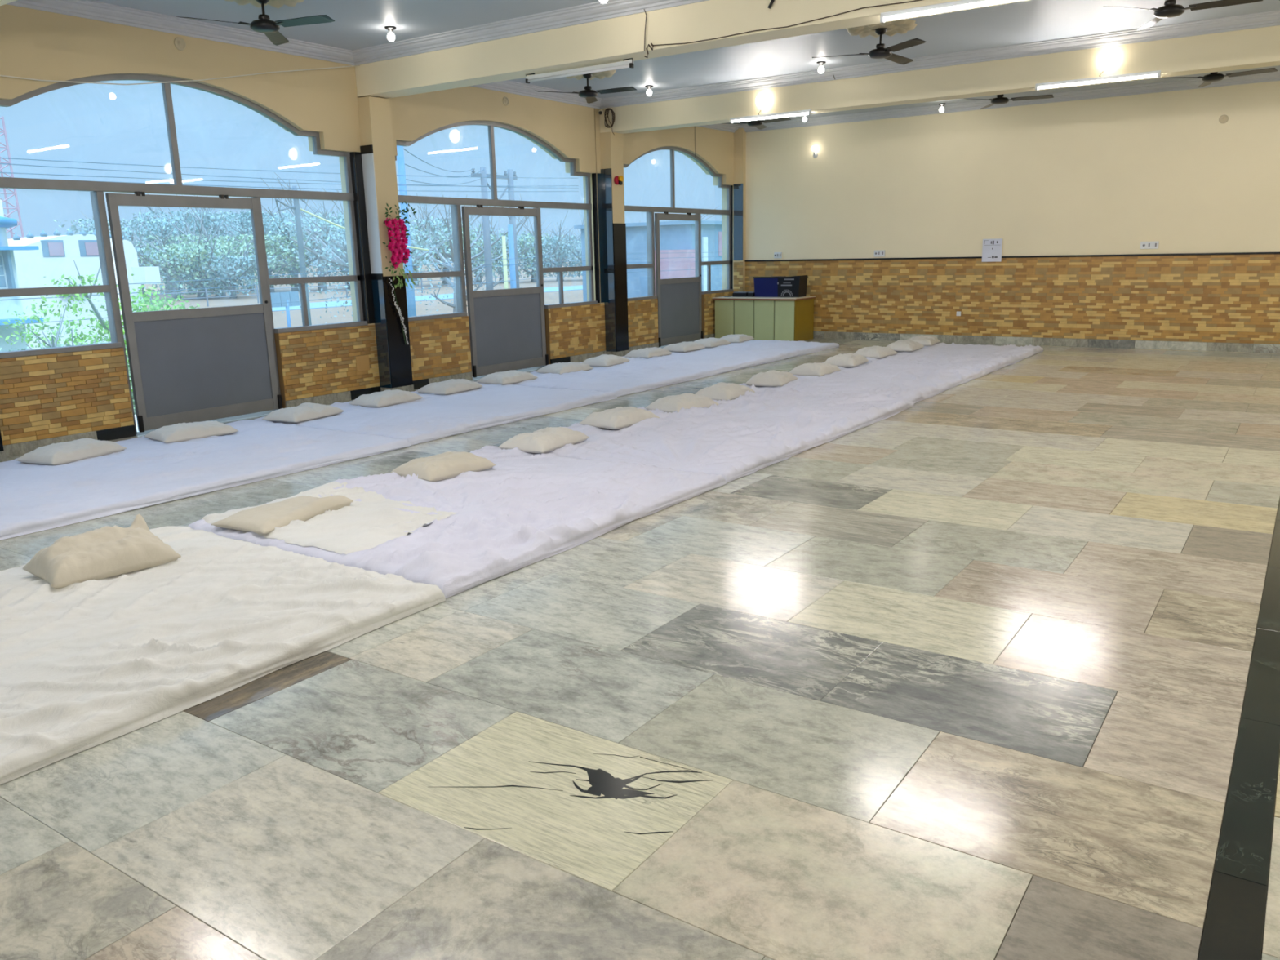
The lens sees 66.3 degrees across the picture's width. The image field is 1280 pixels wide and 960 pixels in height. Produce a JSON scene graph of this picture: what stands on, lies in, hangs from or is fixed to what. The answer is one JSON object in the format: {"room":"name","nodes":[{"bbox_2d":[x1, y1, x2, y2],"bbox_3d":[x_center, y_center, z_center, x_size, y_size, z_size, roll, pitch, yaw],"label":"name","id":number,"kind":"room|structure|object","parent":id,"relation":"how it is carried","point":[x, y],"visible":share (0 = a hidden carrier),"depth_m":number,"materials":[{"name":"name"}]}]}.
{"room":"community hall","nodes":[
{"label":"community hall","id":0,"kind":"room"},
{"bbox_2d":[0,4,733,457],"bbox_3d":[-4.548,-2.194,8.554,0.262,3.600,21.900,8,16,33],"label":"wall","id":1,"kind":"structure","parent":0,"point":[46,399],"depth_m":10.08,"materials":[{"name":"paint"}]},
{"bbox_2d":[0,73,368,434],"bbox_3d":[-4.175,-2.076,9.094,0.170,3.110,3.900,8,16,33],"label":"window","id":2,"kind":"structure","parent":1,"relation":"in","point":[97,188],"depth_m":8.74,"materials":[{"name":"grey metal"}]},
{"bbox_2d":[105,191,282,432],"bbox_3d":[-4.113,-1.597,9.187,0.065,2.092,1.492,8,16,33],"label":"door","id":3,"kind":"structure","parent":2,"relation":"attached to","point":[199,364],"depth_m":9.20,"materials":[{"name":"grey metal"}]},
{"bbox_2d":[395,120,597,366],"bbox_3d":[-1.777,-2.925,12.521,0.170,3.110,3.835,8,16,33],"label":"window","id":4,"kind":"structure","parent":1,"relation":"in","point":[455,202],"depth_m":12.17,"materials":[{"name":"grey metal"}]},
{"bbox_2d":[461,204,548,377],"bbox_3d":[-1.708,-2.448,12.624,0.065,2.092,1.452,8,16,33],"label":"door","id":5,"kind":"structure","parent":4,"relation":"attached to","point":[507,329],"depth_m":12.65,"materials":[{"name":"grey metal"}]},
{"bbox_2d":[623,146,733,301],"bbox_3d":[0.573,-3.756,15.880,0.170,3.110,3.600,8,16,33],"label":"window","id":6,"kind":"structure","parent":1,"relation":"in","point":[650,211],"depth_m":15.62,"materials":[{"name":"grey metal"}]},
{"bbox_2d":[654,211,703,346],"bbox_3d":[0.650,-3.283,15.995,0.065,2.092,1.367,8,16,33],"label":"door","id":7,"kind":"structure","parent":6,"relation":"attached to","point":[679,300],"depth_m":16.05,"materials":[{"name":"grey metal"}]},
{"bbox_2d":[354,96,413,391],"bbox_3d":[-2.814,-2.503,10.721,0.212,3.148,0.412,8,16,33],"label":"pillar","id":8,"kind":"structure","parent":0,"point":[375,164],"depth_m":10.62,"materials":[{"name":"paint"}]},
{"bbox_2d":[382,201,416,344],"bbox_3d":[-2.595,-2.261,10.755,0.146,1.556,0.466,8,16,33],"label":"flower garland","id":9,"kind":"object","parent":8,"relation":"attached to","point":[396,259],"visible":1,"depth_m":10.68,"materials":[{"name":"pink plant"}]},
{"bbox_2d":[596,131,629,356],"bbox_3d":[-0.398,-3.359,14.174,0.212,3.148,0.412,8,16,33],"label":"pillar","id":10,"kind":"structure","parent":0,"point":[611,196],"depth_m":14.10,"materials":[{"name":"paint"}]},
{"bbox_2d":[0,337,1279,959],"bbox_3d":[1.029,0.415,5.298,13.650,0.251,22.300,8,16,33],"label":"floor","id":11,"kind":"structure","parent":0,"point":[987,667],"depth_m":3.12,"materials":[{"name":"beige stone"}]},
{"bbox_2d":[0,419,411,540],"bbox_3d":[-4.024,0.004,6.752,2.182,0.110,4.520,8,16,33],"label":"mattress","id":12,"kind":"object","parent":11,"relation":"on","point":[34,497],"visible":0.82,"depth_m":6.98,"materials":[{"name":"white fabric"}]},
{"bbox_2d":[15,438,126,465],"bbox_3d":[-4.337,-0.234,7.485,0.410,0.120,0.618,5,14,24],"label":"cushion","id":13,"kind":"object","parent":12,"relation":"on","point":[60,453],"visible":1,"depth_m":7.36,"materials":[{"name":"fabric"}]},
{"bbox_2d":[144,421,238,443],"bbox_3d":[-3.787,-0.428,8.272,0.410,0.118,0.618,10,17,41],"label":"cushion","id":14,"kind":"object","parent":12,"relation":"on","point":[180,432],"visible":0.99,"depth_m":8.15,"materials":[{"name":"fabric"}]},
{"bbox_2d":[0,525,446,784],"bbox_3d":[-2.724,0.710,3.533,2.120,0.135,3.530,8,16,33],"label":"mattress","id":15,"kind":"object","parent":11,"relation":"on","point":[89,664],"visible":0.87,"depth_m":3.90,"materials":[{"name":"fabric"}]},
{"bbox_2d":[22,514,181,588],"bbox_3d":[-2.584,0.329,4.711,0.410,0.196,0.582,10,17,41],"label":"cushion","id":16,"kind":"object","parent":15,"relation":"on","point":[104,552],"visible":1,"depth_m":4.60,"materials":[{"name":"fabric"}]},
{"bbox_2d":[254,382,617,444],"bbox_3d":[-1.936,-0.741,9.770,2.144,0.104,2.950,8,16,33],"label":"mattress","id":17,"kind":"object","parent":11,"relation":"on","point":[433,416],"visible":0.73,"depth_m":9.34,"materials":[{"name":"white fabric"}]},
{"bbox_2d":[262,402,343,422],"bbox_3d":[-3.136,-0.643,9.133,0.410,0.120,0.618,5,15,26],"label":"cushion","id":18,"kind":"object","parent":17,"relation":"on","point":[304,411],"visible":1,"depth_m":8.97,"materials":[{"name":"fabric"}]},
{"bbox_2d":[348,389,422,407],"bbox_3d":[-2.574,-0.842,9.936,0.410,0.120,0.618,7,15,32],"label":"cushion","id":19,"kind":"object","parent":17,"relation":"on","point":[386,397],"visible":1,"depth_m":9.79,"materials":[{"name":"fabric"}]},
{"bbox_2d":[416,378,482,395],"bbox_3d":[-2.079,-1.033,10.713,0.410,0.121,0.618,6,15,30],"label":"cushion","id":20,"kind":"object","parent":17,"relation":"on","point":[451,386],"visible":1,"depth_m":10.55,"materials":[{"name":"fabric"}]},
{"bbox_2d":[475,369,537,385],"bbox_3d":[-1.543,-1.202,11.392,0.410,0.120,0.618,8,16,33],"label":"cushion","id":21,"kind":"object","parent":17,"relation":"on","point":[508,377],"visible":1,"depth_m":11.25,"materials":[{"name":"fabric"}]},
{"bbox_2d":[188,445,726,598],"bbox_3d":[-1.005,0.093,5.982,2.087,0.155,2.560,8,16,33],"label":"mattress","id":22,"kind":"object","parent":11,"relation":"on","point":[525,509],"visible":0.75,"depth_m":5.55,"materials":[{"name":"fabric"}]},
{"bbox_2d":[201,481,456,554],"bbox_3d":[-1.706,0.185,5.577,1.271,0.070,0.956,8,16,33],"label":"loose sheet","id":23,"kind":"object","parent":22,"relation":"on","point":[373,521],"visible":0.7,"depth_m":5.37,"materials":[{"name":"fabric"}]},
{"bbox_2d":[211,495,353,533],"bbox_3d":[-2.020,0.168,5.564,0.410,0.098,0.660,6,15,28],"label":"cushion","id":24,"kind":"object","parent":23,"relation":"on","point":[262,519],"visible":0.9,"depth_m":5.44,"materials":[{"name":"fabric"}]},
{"bbox_2d":[390,451,495,481],"bbox_3d":[-1.333,-0.113,6.646,0.410,0.127,0.570,9,17,38],"label":"cushion","id":25,"kind":"object","parent":22,"relation":"on","point":[449,464],"visible":0.92,"depth_m":6.52,"materials":[{"name":"fabric"}]},
{"bbox_2d":[510,339,839,396],"bbox_3d":[0.576,-1.637,13.395,2.068,0.103,6.030,8,16,33],"label":"mattress","id":26,"kind":"object","parent":11,"relation":"on","point":[637,375],"visible":0.72,"depth_m":12.42,"materials":[{"name":"white fabric"}]},
{"bbox_2d":[535,362,593,373],"bbox_3d":[-0.939,-1.411,12.238,0.410,0.118,0.618,9,17,37],"label":"cushion","id":27,"kind":"object","parent":26,"relation":"on","point":[559,367],"visible":0.95,"depth_m":12.09,"materials":[{"name":"fabric"}]},
{"bbox_2d":[582,354,630,366],"bbox_3d":[-0.461,-1.589,12.956,0.410,0.120,0.618,6,15,28],"label":"cushion","id":28,"kind":"object","parent":26,"relation":"on","point":[603,360],"visible":0.94,"depth_m":12.78,"materials":[{"name":"fabric"}]},
{"bbox_2d":[623,346,672,358],"bbox_3d":[0.118,-1.802,13.818,0.410,0.120,0.618,8,16,33],"label":"cushion","id":29,"kind":"object","parent":26,"relation":"on","point":[646,353],"visible":0.93,"depth_m":13.66,"materials":[{"name":"fabric"}]},
{"bbox_2d":[662,341,706,351],"bbox_3d":[0.646,-1.990,14.572,0.410,0.121,0.618,8,16,33],"label":"cushion","id":30,"kind":"object","parent":26,"relation":"on","point":[684,346],"visible":0.97,"depth_m":14.41,"materials":[{"name":"fabric"}]},
{"bbox_2d":[693,337,731,347],"bbox_3d":[1.078,-2.134,15.156,0.410,0.120,0.618,8,16,33],"label":"cushion","id":31,"kind":"object","parent":26,"relation":"on","point":[710,342],"visible":0.84,"depth_m":15.02,"materials":[{"name":"fabric"}]},
{"bbox_2d":[539,383,914,483],"bbox_3d":[0.759,-0.527,8.498,2.091,0.149,3.690,8,16,33],"label":"mattress","id":32,"kind":"object","parent":11,"relation":"on","point":[748,433],"visible":0.79,"depth_m":7.91,"materials":[{"name":"fabric"}]},
{"bbox_2d":[497,426,588,453],"bbox_3d":[-0.732,-0.324,7.506,0.410,0.124,0.618,6,15,30],"label":"cushion","id":33,"kind":"object","parent":32,"relation":"on","point":[548,439],"visible":0.94,"depth_m":7.35,"materials":[{"name":"fabric"}]},
{"bbox_2d":[578,406,659,429],"bbox_3d":[-0.175,-0.549,8.405,0.410,0.132,0.582,10,17,39],"label":"cushion","id":34,"kind":"object","parent":32,"relation":"on","point":[620,417],"visible":0.94,"depth_m":8.26,"materials":[{"name":"fabric"}]},
{"bbox_2d":[644,393,719,413],"bbox_3d":[0.391,-0.726,9.111,0.410,0.133,0.582,11,18,42],"label":"cushion","id":35,"kind":"object","parent":32,"relation":"on","point":[671,403],"visible":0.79,"depth_m":9.00,"materials":[{"name":"fabric"}]},
{"bbox_2d":[695,382,755,400],"bbox_3d":[0.839,-0.896,9.802,0.410,0.132,0.582,7,15,32],"label":"cushion","id":36,"kind":"object","parent":32,"relation":"on","point":[722,390],"visible":0.81,"depth_m":9.64,"materials":[{"name":"fabric"}]},
{"bbox_2d":[712,295,815,341],"bbox_3d":[2.111,-2.767,16.751,1.570,0.722,0.775,8,16,33],"label":"cabinet","id":37,"kind":"object","parent":11,"relation":"on","point":[762,318],"depth_m":16.41,"materials":[{"name":"green laminate"}]},
{"bbox_2d":[753,275,808,297],"bbox_3d":[2.369,-3.274,16.548,0.870,0.346,0.320,8,16,33],"label":"carton","id":38,"kind":"object","parent":37,"relation":"on","point":[793,286],"visible":1,"depth_m":16.40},
{"bbox_2d":[777,278,794,296],"bbox_3d":[2.427,-3.206,16.335,0.305,0.287,0.004,8,16,33],"label":"print","id":39,"kind":"object","parent":38,"relation":"attached to","point":[785,286],"depth_m":16.33},
{"bbox_2d":[739,342,1043,404],"bbox_3d":[3.362,-1.451,12.270,2.030,0.131,5.640,8,16,33],"label":"mattress","id":40,"kind":"object","parent":11,"relation":"on","point":[926,372],"visible":0.75,"depth_m":11.36,"materials":[{"name":"fabric"}]},
{"bbox_2d":[745,369,798,386],"bbox_3d":[1.443,-1.121,10.718,0.410,0.131,0.582,5,15,26],"label":"cushion","id":41,"kind":"object","parent":40,"relation":"on","point":[773,378],"visible":0.98,"depth_m":10.54,"materials":[{"name":"fabric"}]},
{"bbox_2d":[789,362,840,376],"bbox_3d":[2.043,-1.310,11.472,0.410,0.131,0.582,8,16,33],"label":"cushion","id":42,"kind":"object","parent":40,"relation":"on","point":[819,369],"visible":0.96,"depth_m":11.30,"materials":[{"name":"fabric"}]},
{"bbox_2d":[824,352,868,367],"bbox_3d":[2.580,-1.513,12.291,0.410,0.132,0.582,6,15,30],"label":"cushion","id":43,"kind":"object","parent":40,"relation":"on","point":[846,360],"visible":0.94,"depth_m":12.12,"materials":[{"name":"fabric"}]},
{"bbox_2d":[854,346,897,358],"bbox_3d":[3.151,-1.727,13.159,0.410,0.133,0.582,9,16,36],"label":"cushion","id":44,"kind":"object","parent":40,"relation":"on","point":[877,352],"visible":0.93,"depth_m":13.01,"materials":[{"name":"fabric"}]},
{"bbox_2d":[886,339,924,351],"bbox_3d":[3.751,-1.915,13.913,0.410,0.132,0.582,7,15,31],"label":"cushion","id":45,"kind":"object","parent":40,"relation":"on","point":[900,345],"visible":0.94,"depth_m":13.73,"materials":[{"name":"fabric"}]},
{"bbox_2d":[906,335,940,346],"bbox_3d":[4.210,-2.086,14.620,0.410,0.126,0.582,6,15,29],"label":"cushion","id":46,"kind":"object","parent":40,"relation":"on","point":[926,340],"visible":0.73,"depth_m":14.45,"materials":[{"name":"fabric"}]},
{"bbox_2d":[0,0,1279,133],"bbox_3d":[0.952,-3.073,4.488,13.650,0.625,22.300,8,16,33],"label":"ceiling","id":47,"kind":"structure","parent":0,"point":[985,52],"depth_m":9.62,"materials":[{"name":"beige paint"}]},
{"bbox_2d":[0,65,359,84],"bbox_3d":[-4.064,-3.667,8.692,0.053,0.534,3.952,8,16,34],"label":"string","id":48,"kind":"object","parent":47,"relation":"hanging from","point":[350,65],"visible":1,"depth_m":8.59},
{"bbox_2d":[177,0,334,45],"bbox_3d":[-2.870,-3.717,7.762,1.017,0.288,1.175,4,14,22],"label":"ceiling fan","id":49,"kind":"object","parent":47,"relation":"hanging from","point":[270,28],"visible":1,"depth_m":7.76,"materials":[{"name":"black metal"}]},
{"bbox_2d":[525,57,633,84],"bbox_3d":[-0.568,-3.729,8.941,1.230,0.085,0.040,8,16,33],"label":"tube light","id":50,"kind":"object","parent":47,"relation":"attached to","point":[627,64],"visible":1,"depth_m":8.91,"materials":[{"name":"white plastic"}]},
{"bbox_2d":[535,73,636,103],"bbox_3d":[-0.491,-4.614,11.399,1.017,0.288,1.175,7,15,32],"label":"ceiling fan","id":51,"kind":"object","parent":47,"relation":"hanging from","point":[589,95],"visible":0.97,"depth_m":11.40,"materials":[{"name":"black metal"}]},
{"bbox_2d":[720,117,791,129],"bbox_3d":[1.793,-5.355,14.376,1.175,0.288,1.017,-13,17,-40],"label":"ceiling fan","id":52,"kind":"object","parent":47,"relation":"hanging from","point":[758,124],"visible":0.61,"depth_m":14.40,"materials":[{"name":"black metal"}]},
{"bbox_2d":[755,91,771,115],"bbox_3d":[1.539,-4.718,12.286,0.210,0.283,0.103,8,16,33],"label":"lamp","id":53,"kind":"object","parent":47,"relation":"attached to","point":[763,100],"visible":1,"depth_m":12.24,"materials":[{"name":"glass"}]},
{"bbox_2d":[729,109,811,123],"bbox_3d":[1.628,-4.561,12.305,1.120,0.065,0.040,8,16,33],"label":"tube light","id":54,"kind":"object","parent":47,"relation":"attached to","point":[808,112],"visible":1,"depth_m":12.28,"materials":[{"name":"white plastic"}]},
{"bbox_2d":[644,0,921,51],"bbox_3d":[1.116,-3.702,7.524,2.676,0.444,0.018,8,16,33],"label":"wire","id":55,"kind":"object","parent":47,"relation":"attached to","point":[914,0],"visible":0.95,"depth_m":7.62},
{"bbox_2d":[812,27,925,64],"bbox_3d":[2.372,-4.197,9.330,1.175,0.288,1.017,-6,14,-20],"label":"ceiling fan","id":56,"kind":"object","parent":47,"relation":"hanging from","point":[881,52],"visible":0.97,"depth_m":9.42,"materials":[{"name":"black metal"}]},
{"bbox_2d":[880,0,1020,22],"bbox_3d":[2.271,-3.303,6.811,1.240,0.065,0.040,8,16,33],"label":"tube light","id":57,"kind":"object","parent":47,"relation":"attached to","point":[962,4],"visible":1,"depth_m":6.91,"materials":[{"name":"white plastic"}]},
{"bbox_2d":[963,93,1053,109],"bbox_3d":[4.810,-5.029,12.684,1.017,0.288,1.175,7,15,31],"label":"ceiling fan","id":58,"kind":"object","parent":47,"relation":"hanging from","point":[1000,100],"visible":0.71,"depth_m":12.67,"materials":[{"name":"black metal"}]},
{"bbox_2d":[1035,70,1160,90],"bbox_3d":[4.753,-4.162,10.217,1.200,0.065,0.040,8,16,33],"label":"tube light","id":59,"kind":"object","parent":47,"relation":"attached to","point":[1152,73],"visible":1,"depth_m":10.19,"materials":[{"name":"white plastic"}]},
{"bbox_2d":[1097,48,1119,76],"bbox_3d":[4.822,-4.297,10.093,0.210,0.283,0.103,8,16,33],"label":"lamp","id":60,"kind":"object","parent":47,"relation":"attached to","point":[1108,59],"visible":1,"depth_m":10.05,"materials":[{"name":"glass"}]},
{"bbox_2d":[1103,0,1262,31],"bbox_3d":[4.431,-3.909,7.896,1.017,0.288,1.175,9,17,38],"label":"ceiling fan","id":61,"kind":"object","parent":47,"relation":"hanging from","point":[1170,10],"visible":1,"depth_m":7.91,"materials":[{"name":"black metal"}]},
{"bbox_2d":[1163,67,1277,88],"bbox_3d":[6.716,-4.728,11.205,1.175,0.288,1.017,-12,17,-38],"label":"ceiling fan","id":62,"kind":"object","parent":47,"relation":"hanging from","point":[1207,79],"visible":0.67,"depth_m":11.23,"materials":[{"name":"black metal"}]},
{"bbox_2d":[733,128,746,292],"bbox_3d":[1.745,-4.340,17.198,0.205,3.600,0.133,8,16,33],"label":"pillar","id":63,"kind":"structure","parent":0,"point":[740,135],"depth_m":17.06,"materials":[{"name":"paint"}]},
{"bbox_2d":[744,80,1279,353],"bbox_3d":[7.188,-3.653,13.724,13.650,3.600,0.230,8,16,33],"label":"wall","id":64,"kind":"structure","parent":0,"point":[1072,191],"depth_m":14.47,"materials":[{"name":"beige paint"}]},
{"bbox_2d":[982,238,1002,262],"bbox_3d":[5.350,-3.491,14.900,0.290,0.340,0.003,8,16,33],"label":"paper","id":65,"kind":"object","parent":64,"relation":"attached to","point":[992,248],"visible":1,"depth_m":14.90,"materials":[{"name":"paper"}]},
{"bbox_2d":[984,240,998,257],"bbox_3d":[5.349,-3.507,14.895,0.244,0.265,0.001,8,16,33],"label":"print","id":66,"kind":"object","parent":65,"relation":"attached to","point":[991,246],"depth_m":14.90},
{"label":"outside","id":67,"kind":"structure","parent":0,"visible":0},
{"bbox_2d":[143,262,582,328],"bbox_3d":[-162.063,-64.520,315.353,570.000,1.000,650.000,8,16,33],"label":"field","id":68,"kind":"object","parent":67,"point":[280,320],"depth_m":116.83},
{"bbox_2d":[0,116,24,239],"bbox_3d":[-35.285,-13.623,54.449,1.514,12.427,1.508,8,16,33],"label":"lattice mast","id":69,"kind":"object","parent":68,"relation":"on","point":[4,131],"visible":0.38,"depth_m":53.87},
{"bbox_2d":[0,199,44,351],"bbox_3d":[-21.832,-4.059,25.479,6.900,6.320,10.000,8,16,33],"label":"building","id":70,"kind":"structure","parent":68,"relation":"on","point":[8,274],"depth_m":27.12,"materials":[{"name":"paint"}]},
{"bbox_2d":[7,227,160,349],"bbox_3d":[-25.866,-8.138,43.916,7.000,6.100,5.700,8,16,33],"label":"building","id":71,"kind":"structure","parent":68,"relation":"on","point":[56,254],"depth_m":42.59,"materials":[{"name":"paint"}]},
{"bbox_2d":[47,242,64,255],"bbox_3d":[-25.043,-9.901,42.032,0.050,0.550,0.600,8,16,33],"label":"window","id":72,"kind":"structure","parent":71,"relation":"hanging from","point":[53,248],"depth_m":42.00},
{"bbox_2d":[53,206,187,297],"bbox_3d":[-67.799,-30.329,130.248,13.277,12.113,15.914,8,16,33],"label":"tree","id":73,"kind":"object","parent":68,"relation":"on","point":[165,224],"visible":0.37,"depth_m":129.22,"materials":[{"name":"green plant"}]},
{"bbox_2d":[109,213,227,298],"bbox_3d":[-58.860,-27.417,120.591,15.653,10.486,16.643,8,16,33],"label":"tree","id":74,"kind":"object","parent":68,"relation":"on","point":[139,251],"visible":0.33,"depth_m":120.27,"materials":[{"name":"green plant"}]},
{"bbox_2d":[133,193,248,293],"bbox_3d":[-64.184,-34.571,140.831,18.496,15.436,17.794,8,16,33],"label":"tree","id":75,"kind":"object","parent":68,"relation":"on","point":[229,216],"visible":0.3,"depth_m":137.76,"materials":[{"name":"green plant"}]},
{"bbox_2d":[136,222,253,299],"bbox_3d":[-54.568,-27.104,120.943,14.652,9.527,15.603,8,16,33],"label":"tree","id":76,"kind":"object","parent":68,"relation":"on","point":[196,252],"visible":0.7,"depth_m":118.20,"materials":[{"name":"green plant"}]},
{"bbox_2d":[135,195,282,297],"bbox_3d":[-56.107,-30.905,128.593,15.167,13.536,15.639,8,16,33],"label":"tree","id":77,"kind":"object","parent":68,"relation":"on","point":[247,239],"visible":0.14,"depth_m":127.28,"materials":[{"name":"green plant"}]},
{"bbox_2d":[171,195,253,290],"bbox_3d":[-63.720,-36.306,150.417,16.285,14.456,15.715,8,16,33],"label":"tree","id":78,"kind":"object","parent":68,"relation":"on","point":[207,213],"visible":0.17,"depth_m":145.64,"materials":[{"name":"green plant"}]},
{"bbox_2d":[169,235,275,298],"bbox_3d":[-50.594,-26.007,119.811,12.003,7.729,11.653,8,16,33],"label":"tree","id":79,"kind":"object","parent":68,"relation":"on","point":[227,272],"visible":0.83,"depth_m":120.01,"materials":[{"name":"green plant"}]},
{"bbox_2d":[187,197,290,291],"bbox_3d":[-59.048,-36.767,149.103,19.043,15.752,14.379,8,16,33],"label":"tree","id":80,"kind":"object","parent":68,"relation":"on","point":[242,213],"visible":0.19,"depth_m":145.04,"materials":[{"name":"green plant"}]},
{"bbox_2d":[214,217,314,293],"bbox_3d":[-53.071,-32.067,140.056,14.577,10.471,14.969,8,16,33],"label":"tree","id":81,"kind":"object","parent":68,"relation":"on","point":[279,266],"visible":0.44,"depth_m":138.80,"materials":[{"name":"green plant"}]},
{"bbox_2d":[206,186,343,291],"bbox_3d":[-50.859,-34.965,143.196,19.619,14.590,16.661,8,16,33],"label":"tree","id":82,"kind":"object","parent":68,"relation":"on","point":[270,226],"visible":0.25,"depth_m":141.30,"materials":[{"name":"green plant"}]},
{"bbox_2d":[270,291,300,327],"bbox_3d":[-16.612,-7.301,46.173,0.160,3.050,1.550,8,16,33],"label":"solar panels","id":83,"kind":"object","parent":68,"relation":"on","point":[291,296],"visible":0.72,"depth_m":45.96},
{"bbox_2d":[266,179,345,291],"bbox_3d":[-47.188,-35.406,142.950,20.799,15.405,17.538,8,16,33],"label":"tree","id":84,"kind":"object","parent":68,"relation":"on","point":[322,267],"visible":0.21,"depth_m":140.37,"materials":[{"name":"grey plant"}]},
{"bbox_2d":[272,172,350,289],"bbox_3d":[-43.247,-36.705,144.725,18.971,16.962,21.184,8,16,33],"label":"tree","id":85,"kind":"object","parent":68,"relation":"on","point":[304,202],"visible":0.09,"depth_m":142.36,"materials":[{"name":"grey plant"}]},
{"bbox_2d":[146,275,510,306],"bbox_3d":[-36.342,-21.890,113.420,0.190,1.900,66.181,8,16,33],"label":"fence","id":86,"kind":"object","parent":68,"relation":"on","point":[206,297],"visible":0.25,"depth_m":105.80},
{"bbox_2d":[260,177,477,323],"bbox_3d":[-15.279,-11.553,51.784,11.395,8.778,9.927,8,16,33],"label":"tree","id":87,"kind":"object","parent":68,"relation":"on","point":[334,256],"visible":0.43,"depth_m":50.05,"materials":[{"name":"grey plant"}]},
{"bbox_2d":[343,192,481,285],"bbox_3d":[-36.408,-37.936,155.916,24.108,13.989,16.800,8,16,33],"label":"tree","id":88,"kind":"object","parent":68,"relation":"on","point":[437,220],"visible":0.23,"depth_m":151.74,"materials":[{"name":"grey plant"}]},
{"bbox_2d":[408,193,505,284],"bbox_3d":[-33.019,-38.623,157.636,17.500,14.404,20.253,8,16,33],"label":"tree","id":89,"kind":"object","parent":68,"relation":"on","point":[435,255],"visible":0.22,"depth_m":157.17,"materials":[{"name":"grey plant"}]},
{"bbox_2d":[400,195,535,312],"bbox_3d":[-11.680,-13.533,61.715,10.569,7.992,8.778,8,16,33],"label":"tree","id":90,"kind":"object","parent":68,"relation":"on","point":[451,256],"visible":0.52,"depth_m":61.19,"materials":[{"name":"grey plant"}]},
{"bbox_2d":[429,227,533,284],"bbox_3d":[-26.727,-36.664,159.775,16.683,9.388,17.605,8,16,33],"label":"tree","id":91,"kind":"object","parent":68,"relation":"on","point":[519,236],"visible":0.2,"depth_m":159.55,"materials":[{"name":"grey plant"}]},
{"bbox_2d":[471,166,519,289],"bbox_3d":[-8.221,-13.386,57.544,0.456,9.400,3.740,8,16,33],"label":"frame","id":92,"kind":"object","parent":68,"relation":"on","point":[486,238],"visible":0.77,"depth_m":56.80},
{"bbox_2d":[462,194,553,283],"bbox_3d":[-24.011,-39.302,160.460,15.897,14.098,18.453,8,16,33],"label":"tree","id":93,"kind":"object","parent":68,"relation":"on","point":[529,240],"visible":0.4,"depth_m":160.07,"materials":[{"name":"grey plant"}]},
{"bbox_2d":[493,216,577,282],"bbox_3d":[-16.917,-38.542,163.065,17.734,11.141,19.319,8,16,33],"label":"tree","id":94,"kind":"object","parent":68,"relation":"on","point":[552,256],"visible":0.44,"depth_m":162.32,"materials":[{"name":"grey plant"}]},
{"bbox_2d":[518,209,583,280],"bbox_3d":[-15.201,-40.400,168.126,18.243,12.403,14.550,8,16,33],"label":"tree","id":95,"kind":"object","parent":68,"relation":"on","point":[557,263],"visible":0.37,"depth_m":166.17,"materials":[{"name":"grey plant"}]},
{"bbox_2d":[547,223,582,277],"bbox_3d":[-8.649,-40.270,168.406,15.928,11.748,17.954,8,16,33],"label":"tree","id":96,"kind":"object","parent":68,"relation":"on","point":[578,251],"visible":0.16,"depth_m":165.60,"materials":[{"name":"grey plant"}]},
{"bbox_2d":[573,220,722,301],"bbox_3d":[2.000,-13.019,62.065,8.600,6.200,13.500,8,16,33],"label":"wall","id":97,"kind":"structure","parent":68,"relation":"on","point":[674,236],"depth_m":57.62,"materials":[{"name":"paint"}]},
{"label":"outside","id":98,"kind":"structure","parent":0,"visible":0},
{"bbox_3d":[102.482,-29.401,138.949,70.200,1.020,650.000,8,16,33],"label":"verge","id":99,"kind":"object","parent":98,"visible":0},
{"bbox_2d":[0,305,136,414],"bbox_3d":[-10.475,-1.425,18.009,4.076,4.191,5.010,11,18,42],"label":"bushy tree","id":100,"kind":"object","parent":99,"relation":"on","point":[52,344],"visible":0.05,"depth_m":17.09,"materials":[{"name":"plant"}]},
{"bbox_2d":[0,260,199,408],"bbox_3d":[-10.474,-2.131,19.951,4.680,4.661,4.276,3,14,18],"label":"bush","id":101,"kind":"object","parent":99,"relation":"on","point":[104,324],"visible":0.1,"depth_m":19.52,"materials":[{"name":"green plant"}]},
{"bbox_2d":[275,186,429,324],"bbox_3d":[-8.541,-5.530,29.931,4.407,6.602,0.445,-8,15,-28],"label":"utility pole","id":102,"kind":"object","parent":99,"relation":"on","point":[296,205],"visible":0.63,"depth_m":28.91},
{"bbox_2d":[396,146,416,316],"bbox_3d":[-7.657,-6.862,32.488,0.285,8.000,0.300,8,16,33],"label":"post","id":103,"kind":"object","parent":99,"relation":"on","point":[411,300],"visible":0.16,"depth_m":32.09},
{"bbox_2d":[507,224,516,288],"bbox_3d":[-4.737,-6.717,36.895,0.247,5.600,0.260,8,16,33],"label":"post","id":104,"kind":"object","parent":99,"relation":"on","point":[510,229],"visible":0.34,"depth_m":36.44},
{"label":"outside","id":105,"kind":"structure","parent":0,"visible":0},
{"bbox_2d":[0,157,578,191],"bbox_3d":[-8.153,-7.095,22.628,0.014,0.801,22.000,8,16,33],"label":"overhead wires","id":106,"kind":"object","parent":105,"point":[0,157],"visible":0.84,"depth_m":21.57,"materials":[{"name":"metal"}]},
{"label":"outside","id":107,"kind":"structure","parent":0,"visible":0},
{"bbox_2d":[271,284,582,311],"bbox_3d":[15.735,-34.589,167.227,10.000,0.060,500.000,8,16,33],"label":"road","id":108,"kind":"structure","parent":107,"point":[418,298],"depth_m":104.72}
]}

